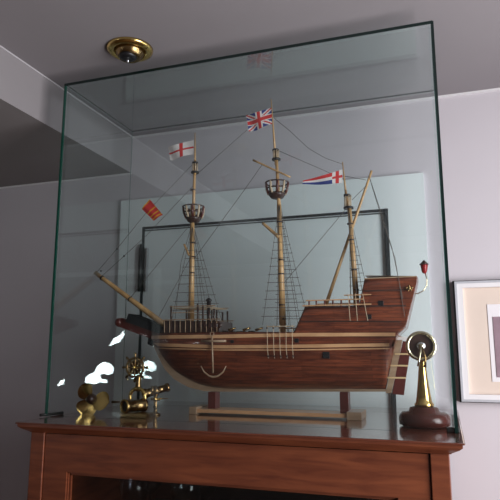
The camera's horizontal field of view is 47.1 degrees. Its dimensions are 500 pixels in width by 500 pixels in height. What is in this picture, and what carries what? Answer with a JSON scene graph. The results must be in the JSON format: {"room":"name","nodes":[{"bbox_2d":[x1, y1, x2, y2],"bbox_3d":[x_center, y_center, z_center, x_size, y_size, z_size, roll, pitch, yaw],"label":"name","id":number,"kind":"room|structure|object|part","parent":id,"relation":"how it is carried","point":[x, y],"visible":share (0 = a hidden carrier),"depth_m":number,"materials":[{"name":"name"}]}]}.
{"room":"living room","nodes":[
{"label":"living room","id":0,"kind":"room"},
{"bbox_2d":[0,48,132,186],"bbox_3d":[-2.002,-0.581,0.918,2.292,0.233,3.350,-3,-11,18],"label":"ceiling","id":1,"kind":"structure","parent":0,"point":[31,106],"depth_m":1.74,"materials":[{"name":"paint"}]},
{"bbox_2d":[0,91,499,499],"bbox_3d":[-0.440,0.766,1.889,4.500,2.348,0.100,-3,-11,18],"label":"wall","id":2,"kind":"structure","parent":0,"point":[395,139],"depth_m":1.91,"materials":[{"name":"paint"}]},
{"bbox_2d":[0,173,131,188],"bbox_3d":[-1.455,-0.207,2.350,2.192,0.005,0.005,-3,-11,18],"label":"trim","id":3,"kind":"structure","parent":2,"relation":"attached to","point":[123,173],"depth_m":2.08,"materials":[{"name":"paint"}]},
{"bbox_2d":[0,45,132,136],"bbox_3d":[-0.914,-0.658,0.561,0.003,0.004,3.150,-3,-11,18],"label":"trim","id":4,"kind":"structure","parent":2,"relation":"attached to","point":[3,48],"depth_m":1.64,"materials":[{"name":"grey paint"}]},
{"bbox_2d":[137,208,395,407],"bbox_3d":[0.025,0.895,1.659,0.818,2.014,0.071,-3,-11,18],"label":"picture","id":5,"kind":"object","parent":2,"relation":"in","point":[237,257],"depth_m":1.79,"materials":[{"name":"grey glass"}]},
{"bbox_2d":[113,173,435,407],"bbox_3d":[0.032,0.843,1.654,1.004,2.113,0.014,-3,-11,18],"label":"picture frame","id":6,"kind":"structure","parent":2,"relation":"attached to","point":[403,196],"depth_m":1.77,"materials":[{"name":"white paint"}]},
{"bbox_2d":[132,88,499,138],"bbox_3d":[0.583,-0.457,1.699,2.108,0.006,0.006,-3,-11,18],"label":"trim","id":7,"kind":"structure","parent":2,"relation":"attached to","point":[493,89],"depth_m":1.80,"materials":[{"name":"paint"}]},
{"bbox_2d":[452,279,499,402],"bbox_3d":[0.782,0.236,1.499,0.460,0.326,0.026,-3,-11,18],"label":"framed picture","id":8,"kind":"object","parent":2,"relation":"attached to","point":[476,303],"visible":1,"depth_m":1.55,"materials":[{"name":"white paint"}]},
{"bbox_2d":[493,317,499,376],"bbox_3d":[0.782,0.252,1.494,0.265,0.160,0.003,-3,-11,18],"label":"print","id":9,"kind":"object","parent":8,"relation":"attached to","point":[496,320],"depth_m":1.53},
{"bbox_2d":[0,0,499,135],"bbox_3d":[0.131,-0.770,0.225,2.208,0.100,3.350,-3,-11,18],"label":"ceiling","id":10,"kind":"structure","parent":0,"point":[66,41],"depth_m":1.46,"materials":[{"name":"paint"}]},
{"bbox_2d":[106,37,152,62],"bbox_3d":[-0.302,-0.485,1.437,0.116,0.040,0.116,-3,-11,18],"label":"recessed light","id":11,"kind":"object","parent":10,"relation":"in","point":[126,49],"visible":1,"depth_m":1.41,"materials":[{"name":"gold metal"}]},
{"bbox_3d":[-0.304,-0.480,1.428,0.044,0.010,0.044,-3,-11,18],"label":"bulb","id":12,"kind":"part","parent":11,"relation":"part of","materials":[{"name":"black paint"}]},
{"bbox_3d":[-0.956,1.703,0.159,4.500,0.100,3.350,-3,-11,18],"label":"floor","id":13,"kind":"structure","parent":0,"visible":0},
{"bbox_2d":[15,400,464,499],"bbox_3d":[0.019,1.115,1.273,0.932,1.446,0.603,-3,-11,18],"label":"display cabinet","id":14,"kind":"object","parent":13,"relation":"on","point":[73,457],"visible":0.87,"depth_m":1.16,"materials":[{"name":"brown wood"}]},
{"bbox_2d":[76,383,108,414],"bbox_3d":[-0.388,0.370,1.418,0.079,0.080,0.038,2,-10,-13],"label":"ornament","id":15,"kind":"object","parent":14,"relation":"on","point":[90,403],"visible":1,"depth_m":1.42,"materials":[{"name":"gold metal"}]},
{"bbox_3d":[-0.407,0.351,1.421,0.046,0.042,0.015,-3,-11,18],"label":"blade","id":16,"kind":"part","parent":15,"relation":"part of","materials":[{"name":"gold metal"}]},
{"bbox_3d":[-0.405,0.389,1.413,0.048,0.041,0.015,9,-13,-41],"label":"blade","id":17,"kind":"part","parent":15,"relation":"part of","materials":[{"name":"gold metal"}]},
{"bbox_3d":[-0.367,0.372,1.414,0.036,0.044,0.031,-3,-11,18],"label":"blade","id":18,"kind":"part","parent":15,"relation":"part of","materials":[{"name":"gold metal"}]},
{"bbox_2d":[111,353,152,418],"bbox_3d":[-0.283,0.323,1.377,0.103,0.151,0.067,-3,-11,18],"label":"ornament","id":19,"kind":"object","parent":14,"relation":"on","point":[128,408],"visible":1,"depth_m":1.36,"materials":[{"name":"gold metal"}]},
{"bbox_2d":[141,383,169,415],"bbox_3d":[-0.232,0.366,1.409,0.071,0.076,0.032,3,-10,-15],"label":"telescope","id":20,"kind":"object","parent":14,"relation":"on","point":[155,390],"visible":0.84,"depth_m":1.41,"materials":[{"name":"gold metal"}]},
{"bbox_3d":[-0.224,0.365,1.404,0.046,0.011,0.016,-3,-11,18],"label":"clamp knob","id":21,"kind":"part","parent":20,"relation":"part of","materials":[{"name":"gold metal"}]},
{"bbox_3d":[-0.064,1.035,1.033,0.808,1.321,0.020,-3,-11,18],"label":"door","id":22,"kind":"part","parent":14,"relation":"part of","materials":[{"name":"brown wood"}]},
{"bbox_3d":[0.019,0.417,1.399,0.924,0.019,0.598,-3,-11,18],"label":"cornice moulding","id":23,"kind":"part","parent":14,"relation":"part of","materials":[{"name":"brown wood"}]},
{"bbox_2d":[39,20,459,433],"bbox_3d":[0.002,-0.020,1.468,0.950,0.858,0.365,-3,-11,18],"label":"glass case","id":24,"kind":"object","parent":14,"relation":"on","point":[456,429],"visible":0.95,"depth_m":1.38,"materials":[{"name":"clear glass"}]},
{"bbox_3d":[0.445,-0.040,1.328,0.008,0.848,0.331,-3,-11,18],"label":"pane","id":25,"kind":"part","parent":24,"relation":"part of","materials":[{"name":"clear glass"}]},
{"bbox_2d":[189,391,365,420],"bbox_3d":[0.063,0.372,1.397,0.425,0.060,0.082,-3,-11,18],"label":"stand","id":26,"kind":"object","parent":14,"relation":"on","point":[213,406],"visible":0.96,"depth_m":1.36,"materials":[{"name":"brown wood"}]},
{"bbox_3d":[-0.091,0.379,1.448,0.020,0.041,0.032,-3,-11,18],"label":"cradle post","id":27,"kind":"part","parent":26,"relation":"part of","materials":[{"name":"red wood"}]},
{"bbox_2d":[94,100,428,394],"bbox_3d":[-0.012,-0.024,1.492,0.906,0.766,0.142,-3,-11,18],"label":"model ship","id":28,"kind":"object","parent":26,"relation":"on","point":[333,347],"visible":0.98,"depth_m":1.38,"materials":[{"name":"brown wood"}]},
{"bbox_3d":[-0.268,0.197,1.523,0.142,0.058,0.006,-3,-11,18],"label":"head rail","id":29,"kind":"part","parent":28,"relation":"part of","materials":[{"name":"black paint"}]},
{"bbox_3d":[-0.257,0.202,1.552,0.142,0.058,0.006,-3,-11,18],"label":"head rail","id":30,"kind":"part","parent":28,"relation":"part of","materials":[{"name":"black paint"}]},
{"bbox_3d":[-0.203,0.166,1.473,0.006,0.045,0.005,-3,-11,18],"label":"rail post","id":31,"kind":"part","parent":28,"relation":"part of","materials":[{"name":"brown wood"}]},
{"bbox_3d":[-0.151,0.176,1.453,0.162,0.002,0.008,-3,-11,18],"label":"rail","id":32,"kind":"part","parent":28,"relation":"part of","materials":[{"name":"brown wood"}]},
{"bbox_3d":[-0.147,0.143,1.458,0.125,0.002,0.006,-3,-11,18],"label":"rail","id":33,"kind":"part","parent":28,"relation":"part of","materials":[{"name":"brown wood"}]},
{"bbox_3d":[-0.132,0.160,1.450,0.006,0.049,0.005,-3,-11,18],"label":"rail post","id":34,"kind":"part","parent":28,"relation":"part of","materials":[{"name":"brown wood"}]},
{"bbox_3d":[-0.119,0.161,1.445,0.006,0.047,0.005,-7,-12,33],"label":"rail post","id":35,"kind":"part","parent":28,"relation":"part of","materials":[{"name":"brown wood"}]},
{"bbox_3d":[-0.105,0.152,1.460,0.016,0.060,0.016,-3,-11,18],"label":"bitt post","id":36,"kind":"part","parent":28,"relation":"part of","materials":[{"name":"black paint"}]},
{"bbox_3d":[0.196,0.116,1.337,0.134,0.002,0.006,-3,-11,18],"label":"quarterdeck rail","id":37,"kind":"part","parent":28,"relation":"part of","materials":[{"name":"brown wood"}]},
{"bbox_3d":[0.201,0.128,1.334,0.160,0.003,0.006,-3,-11,18],"label":"quarterdeck rail","id":38,"kind":"part","parent":28,"relation":"part of","materials":[{"name":"brown wood"}]},
{"bbox_3d":[0.229,0.165,1.320,0.229,0.006,0.009,-3,-10,14],"label":"moulding","id":39,"kind":"part","parent":28,"relation":"part of","materials":[{"name":"brown wood"}]},
{"bbox_3d":[0.241,0.131,1.325,0.232,0.004,0.008,-2,-10,14],"label":"moulding","id":40,"kind":"part","parent":28,"relation":"part of","materials":[{"name":"brown wood"}]},
{"bbox_3d":[0.317,0.092,1.315,0.107,0.004,0.005,-2,-10,12],"label":"moulding","id":41,"kind":"part","parent":28,"relation":"part of","materials":[{"name":"brown wood"}]},
{"bbox_3d":[0.055,0.394,1.395,0.397,0.008,0.070,-3,-11,18],"label":"board","id":42,"kind":"part","parent":26,"relation":"part of","materials":[{"name":"brown wood"}]},
{"bbox_3d":[0.223,0.357,1.345,0.020,0.048,0.032,-3,-11,18],"label":"cradle post","id":43,"kind":"part","parent":26,"relation":"part of","materials":[{"name":"red wood"}]},
{"bbox_2d":[399,331,450,428],"bbox_3d":[0.364,0.270,1.210,0.105,0.197,0.105,-3,-11,18],"label":"ship telegraph","id":44,"kind":"object","parent":14,"relation":"on","point":[421,346],"visible":1,"depth_m":1.19,"materials":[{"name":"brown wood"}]},
{"bbox_3d":[0.357,0.223,1.205,0.014,0.044,0.007,-3,-11,18],"label":"lever","id":45,"kind":"part","parent":44,"relation":"part of","materials":[{"name":"gold metal"}]},
{"bbox_3d":[0.363,0.204,1.216,0.019,0.019,0.003,-2,-10,13],"label":"dial plate","id":46,"kind":"part","parent":44,"relation":"part of","materials":[{"name":"silver metal"}]},
{"bbox_3d":[0.364,0.224,1.204,0.012,0.045,0.006,-3,-11,18],"label":"lever","id":47,"kind":"part","parent":44,"relation":"part of","materials":[{"name":"gold metal"}]}
]}

